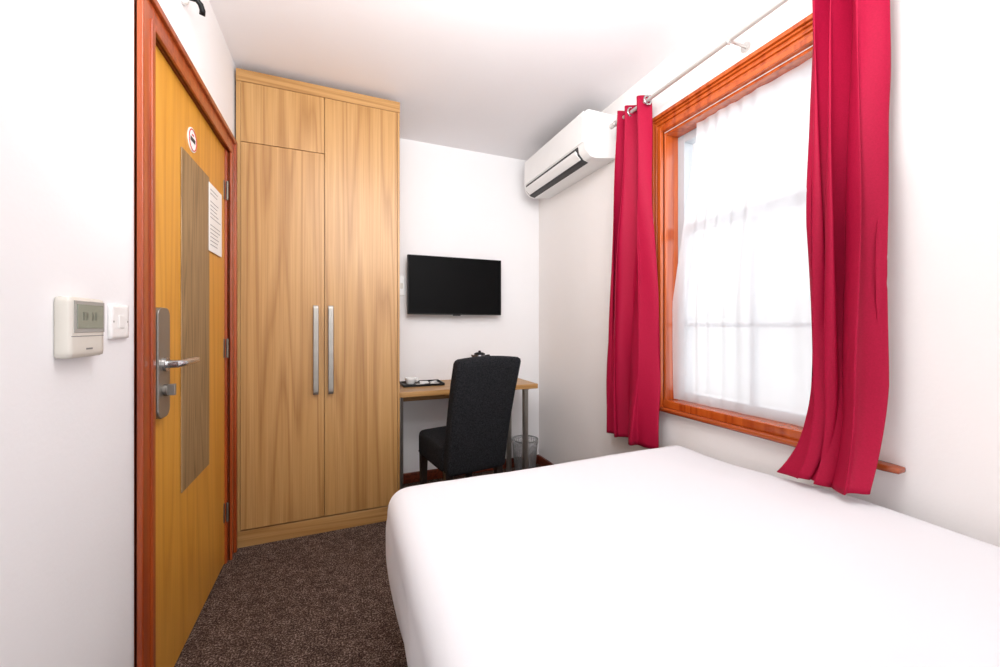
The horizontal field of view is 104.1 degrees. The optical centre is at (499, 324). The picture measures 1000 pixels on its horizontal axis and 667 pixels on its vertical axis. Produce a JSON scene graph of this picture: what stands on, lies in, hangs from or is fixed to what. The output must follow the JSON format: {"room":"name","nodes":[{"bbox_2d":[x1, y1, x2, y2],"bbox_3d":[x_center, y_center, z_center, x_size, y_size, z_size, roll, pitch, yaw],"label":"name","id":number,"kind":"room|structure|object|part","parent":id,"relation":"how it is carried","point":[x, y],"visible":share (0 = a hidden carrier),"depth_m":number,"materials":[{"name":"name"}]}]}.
{"room":"hotel room","nodes":[
{"label":"hotel room","id":0,"kind":"room"},
{"bbox_2d":[0,0,235,666],"bbox_3d":[-0.657,-0.100,0.087,0.150,2.480,5.060,0,0,-22],"label":"wall","id":1,"kind":"structure","parent":0,"point":[67,66],"depth_m":0.77,"materials":[{"name":"paint"}]},
{"bbox_2d":[54,296,103,358],"bbox_3d":[-0.853,0.005,0.794,0.027,0.120,0.120,0,0,-22],"label":"thermostat","id":2,"kind":"object","parent":1,"relation":"attached to","point":[78,322],"visible":1,"depth_m":0.76,"materials":[{"name":"plastic"}]},
{"bbox_2d":[107,304,128,338],"bbox_3d":[-0.923,-0.008,0.945,0.011,0.082,0.082,0,0,-22],"label":"light switch","id":3,"kind":"object","parent":1,"relation":"attached to","point":[117,315],"visible":1,"depth_m":0.93,"materials":[{"name":"white plastic"}]},
{"bbox_2d":[134,0,236,666],"bbox_3d":[-1.192,0.107,1.477,0.216,2.065,1.022,0,0,-22],"label":"door","id":4,"kind":"structure","parent":1,"relation":"in","point":[185,293],"depth_m":1.31,"materials":[{"name":"brown wood"}]},
{"bbox_3d":[-1.018,0.113,1.169,0.020,0.330,0.085,0,0,-22],"label":"handle","id":5,"kind":"part","parent":4,"relation":"part of","materials":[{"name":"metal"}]},
{"bbox_3d":[-1.005,0.118,1.235,0.054,0.042,0.154,0,0,-22],"label":"lever","id":6,"kind":"part","parent":4,"relation":"part of","materials":[{"name":"silver metal"}]},
{"bbox_2d":[187,127,196,152],"bbox_3d":[-1.139,-0.685,1.446,0.005,0.088,0.088,0,0,-22],"label":"door sign","id":7,"kind":"object","parent":4,"relation":"attached to","point":[192,141],"visible":1,"depth_m":1.44,"materials":[{"name":"plastic"}]},
{"bbox_3d":[-1.156,-0.018,1.485,0.004,1.195,0.305,0,0,-22],"label":"inset panel","id":8,"kind":"part","parent":4,"relation":"part of","materials":[{"name":"brown wood"}]},
{"bbox_2d":[209,182,221,256],"bbox_3d":[-1.242,-0.453,1.704,0.002,0.285,0.185,0,0,-22],"label":"notice sheet","id":9,"kind":"object","parent":4,"relation":"attached to","point":[215,198],"visible":1,"depth_m":1.70,"materials":[{"name":"paper"}]},
{"bbox_2d":[180,0,205,16],"bbox_3d":[-1.061,-1.118,1.345,0.074,0.060,0.050,0,0,-40],"label":"wall lamp","id":10,"kind":"object","parent":1,"relation":"attached to","point":[202,11],"visible":1,"depth_m":1.35,"materials":[{"name":"black metal"}]},
{"bbox_3d":[-1.052,-1.111,1.355,0.028,0.046,0.058,0,0,20],"label":"arm","id":11,"kind":"part","parent":10,"relation":"part of","materials":[{"name":"black plastic"}]},
{"bbox_2d":[174,464,541,666],"bbox_3d":[0.370,1.190,0.508,2.470,0.100,5.460,0,0,-22],"label":"floor","id":12,"kind":"structure","parent":0,"point":[324,599],"depth_m":1.57,"materials":[{"name":"carpet"}]},
{"bbox_2d":[236,68,399,547],"bbox_3d":[-1.056,-0.084,2.358,0.816,2.448,0.546,0,0,-22],"label":"wardrobe","id":13,"kind":"object","parent":12,"relation":"on","point":[318,167],"visible":0.96,"depth_m":2.12,"materials":[{"name":"brown wood"}]},
{"bbox_3d":[-1.147,-1.092,2.073,0.388,0.306,0.020,0,0,-22],"label":"door","id":14,"kind":"part","parent":13,"relation":"part of","materials":[{"name":"brown wood"}]},
{"bbox_3d":[-1.147,0.056,2.073,0.388,1.984,0.020,0,0,-22],"label":"door","id":15,"kind":"part","parent":13,"relation":"part of","materials":[{"name":"brown wood"}]},
{"bbox_3d":[-0.994,0.135,2.106,0.028,0.480,0.034,0,0,-22],"label":"handle","id":16,"kind":"part","parent":13,"relation":"part of","materials":[{"name":"metal"}]},
{"bbox_3d":[-1.062,-1.278,2.373,0.816,0.061,0.512,0,0,-22],"label":"cornice","id":17,"kind":"part","parent":13,"relation":"part of","materials":[{"name":"brown wood"}]},
{"bbox_3d":[-0.925,0.135,2.135,0.028,0.480,0.034,0,0,-22],"label":"handle","id":18,"kind":"part","parent":13,"relation":"part of","materials":[{"name":"metal"}]},
{"bbox_3d":[-0.785,-0.099,2.221,0.388,2.293,0.020,0,0,-22],"label":"door","id":19,"kind":"part","parent":13,"relation":"part of","materials":[{"name":"brown wood"}]},
{"bbox_2d":[400,378,537,489],"bbox_3d":[-0.254,0.775,2.747,0.945,0.730,0.436,0,0,-22],"label":"desk","id":20,"kind":"object","parent":12,"relation":"on","point":[441,391],"visible":0.38,"depth_m":2.74,"materials":[{"name":"brown wood"}]},
{"bbox_3d":[-0.657,0.791,2.562,0.056,0.697,0.056,0,0,-22],"label":"leg","id":21,"kind":"part","parent":20,"relation":"part of","materials":[{"name":"metal"}]},
{"bbox_2d":[400,379,444,387],"bbox_3d":[-0.539,0.402,2.692,0.275,0.016,0.190,0,0,-22],"label":"serving tray","id":22,"kind":"object","parent":20,"relation":"on","point":[402,383],"visible":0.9,"depth_m":2.64,"materials":[{"name":"black plastic"}]},
{"bbox_2d":[405,377,418,384],"bbox_3d":[-0.608,0.381,2.665,0.086,0.045,0.076,0,0,25],"label":"cup","id":23,"kind":"object","parent":22,"relation":"on","point":[409,380],"visible":1,"depth_m":2.64,"materials":[{"name":"white ceramic"}]},
{"bbox_3d":[-0.336,0.491,2.900,0.780,0.097,0.020,0,0,-22],"label":"modesty rail","id":24,"kind":"part","parent":20,"relation":"part of","materials":[{"name":"brown wood"}]},
{"bbox_2d":[471,350,489,356],"bbox_3d":[-0.142,0.296,2.792,0.139,0.228,0.130,0,0,18],"label":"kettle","id":25,"kind":"object","parent":20,"relation":"on","point":[479,353],"visible":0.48,"depth_m":2.77,"materials":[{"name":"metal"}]},
{"bbox_3d":[-0.146,0.197,2.793,0.080,0.030,0.080,0,0,-22],"label":"lid","id":26,"kind":"part","parent":25,"relation":"part of","materials":[{"name":"black plastic"}]},
{"bbox_3d":[0.069,0.791,3.033,0.056,0.697,0.056,0,0,-22],"label":"leg","id":27,"kind":"part","parent":20,"relation":"part of","materials":[{"name":"metal"}]},
{"bbox_3d":[0.179,0.791,2.765,0.056,0.697,0.056,0,0,-22],"label":"leg","id":28,"kind":"part","parent":20,"relation":"part of","materials":[{"name":"metal"}]},
{"bbox_2d":[418,356,520,484],"bbox_3d":[-0.195,0.650,2.235,0.374,0.979,0.593,0,0,-31],"label":"dining chair","id":29,"kind":"object","parent":12,"relation":"on","point":[474,436],"visible":0.94,"depth_m":2.05,"materials":[{"name":"grey fabric"}]},
{"bbox_3d":[-0.467,0.960,2.383,0.042,0.360,0.045,0,0,-31],"label":"leg","id":30,"kind":"part","parent":29,"relation":"part of","materials":[{"name":"brown wood"}]},
{"bbox_3d":[-0.250,0.714,2.326,0.368,0.162,0.380,0,0,-31],"label":"seat","id":31,"kind":"part","parent":29,"relation":"part of","materials":[{"name":"grey fabric"}]},
{"bbox_3d":[-0.268,0.960,2.057,0.042,0.360,0.084,0,0,-31],"label":"leg","id":32,"kind":"part","parent":29,"relation":"part of","materials":[{"name":"brown wood"}]},
{"bbox_3d":[-0.003,0.960,2.218,0.042,0.360,0.084,0,0,-31],"label":"leg","id":33,"kind":"part","parent":29,"relation":"part of","materials":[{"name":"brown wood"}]},
{"bbox_2d":[512,435,537,470],"bbox_3d":[0.192,1.005,2.997,0.206,0.267,0.206,0,0,-22],"label":"waste bin","id":34,"kind":"object","parent":12,"relation":"on","point":[533,461],"visible":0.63,"depth_m":2.98,"materials":[{"name":"grey metal"}]},
{"bbox_2d":[386,445,999,666],"bbox_3d":[0.619,0.826,0.614,1.338,0.628,2.112,0,0,-22],"label":"bed","id":35,"kind":"object","parent":12,"relation":"on","point":[675,555],"visible":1,"depth_m":0.85,"materials":[{"name":"white fabric"}]},
{"bbox_2d":[400,138,538,472],"bbox_3d":[-0.619,-0.100,2.918,2.470,2.480,0.150,0,0,-22],"label":"wall","id":36,"kind":"structure","parent":0,"point":[455,202],"depth_m":2.99,"materials":[{"name":"paint"}]},
{"bbox_2d":[400,276,404,295],"bbox_3d":[-0.706,-0.280,2.794,0.045,0.140,0.014,0,0,-22],"label":"wall socket","id":37,"kind":"object","parent":36,"relation":"attached to","point":[402,278],"visible":0.73,"depth_m":2.79,"materials":[{"name":"white plastic"}]},
{"bbox_2d":[407,254,500,315],"bbox_3d":[-0.335,-0.281,2.902,0.708,0.428,0.096,0,0,-22],"label":"television","id":38,"kind":"object","parent":36,"relation":"attached to","point":[436,285],"visible":1,"depth_m":2.85,"materials":[{"name":"black plastic"}]},
{"bbox_2d":[403,455,537,483],"bbox_3d":[-0.230,1.103,2.987,1.162,0.075,0.018,0,0,-22],"label":"baseboard","id":39,"kind":"structure","parent":36,"relation":"attached to","point":[411,477],"depth_m":2.87,"materials":[{"name":"brown wood"}]},
{"bbox_2d":[209,0,737,160],"bbox_3d":[0.370,-1.390,0.508,2.470,0.100,5.460,0,0,-22],"label":"ceiling","id":40,"kind":"structure","parent":0,"point":[503,78],"depth_m":1.92,"materials":[{"name":"paint"}]},
{"bbox_2d":[539,0,999,546],"bbox_3d":[1.373,-0.100,0.920,0.200,2.480,5.060,0,0,-22],"label":"wall","id":41,"kind":"structure","parent":0,"point":[942,423],"depth_m":1.11,"materials":[{"name":"paint"}]},
{"bbox_2d":[537,454,554,466],"bbox_3d":[1.273,1.103,0.879,0.018,0.075,5.060,0,0,-22],"label":"baseboard","id":42,"kind":"structure","parent":41,"relation":"attached to","point":[542,461],"depth_m":3.11,"materials":[{"name":"brown wood"}]},
{"bbox_2d":[524,109,615,198],"bbox_3d":[0.433,-1.105,2.637,0.236,0.283,0.790,0,0,-22],"label":"air conditioner","id":43,"kind":"object","parent":41,"relation":"attached to","point":[587,143],"visible":0.95,"depth_m":2.41,"materials":[{"name":"white plastic"}]},
{"bbox_3d":[0.334,-1.143,2.596,0.011,0.179,0.766,0,0,-22],"label":"panel","id":44,"kind":"part","parent":43,"relation":"part of","materials":[{"name":"white plastic"}]},
{"bbox_2d":[526,147,587,197],"bbox_3d":[0.359,-1.005,2.628,0.072,0.082,0.690,0,0,-22],"label":"air vent","id":45,"kind":"object","parent":43,"relation":"attached to","point":[572,160],"depth_m":2.55,"materials":[{"name":"white plastic"}]},
{"bbox_2d":[609,0,788,128],"bbox_3d":[0.920,-1.122,1.607,0.117,0.040,1.335,0,0,-22],"label":"curtain rod","id":46,"kind":"object","parent":41,"relation":"attached to","point":[745,46],"visible":0.91,"depth_m":1.57,"materials":[{"name":"metal"}]},
{"bbox_2d":[606,95,660,448],"bbox_3d":[0.672,-0.274,2.069,0.100,1.767,0.391,0,0,-22],"label":"curtain","id":47,"kind":"object","parent":46,"relation":"hanging from","point":[633,376],"visible":0.99,"depth_m":2.04,"materials":[{"name":"red fabric"}]},
{"bbox_2d":[777,0,890,494],"bbox_3d":[1.010,-0.328,1.213,0.124,1.658,0.270,0,0,-22],"label":"curtain","id":48,"kind":"object","parent":46,"relation":"hanging from","point":[838,447],"visible":1,"depth_m":1.17,"materials":[{"name":"red fabric"}]},
{"bbox_2d":[652,13,905,473],"bbox_3d":[1.036,-0.317,1.614,0.187,1.497,1.000,0,0,-22],"label":"window","id":49,"kind":"structure","parent":41,"relation":"in","point":[672,151],"depth_m":1.86,"materials":[{"name":"brown wood"}]},
{"bbox_3d":[1.085,-0.291,1.664,0.060,1.358,0.775,0,0,-22],"label":"sash","id":50,"kind":"part","parent":49,"relation":"part of","materials":[{"name":"white plastic"}]},
{"bbox_3d":[1.003,-0.325,1.630,0.117,1.480,0.925,0,0,-22],"label":"timber casing","id":51,"kind":"part","parent":49,"relation":"part of","materials":[{"name":"brown wood"}]},
{"bbox_2d":[672,58,811,426],"bbox_3d":[1.020,-0.292,1.634,0.034,1.328,0.730,0,0,-22],"label":"curtain","id":52,"kind":"object","parent":49,"relation":"hanging from","point":[741,311],"visible":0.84,"depth_m":1.60,"materials":[{"name":"white fabric"}]},
{"bbox_3d":[0.974,0.421,1.589,0.052,0.021,1.000,0,0,-22],"label":"sill","id":53,"kind":"part","parent":49,"relation":"part of","materials":[{"name":"brown wood"}]}
]}

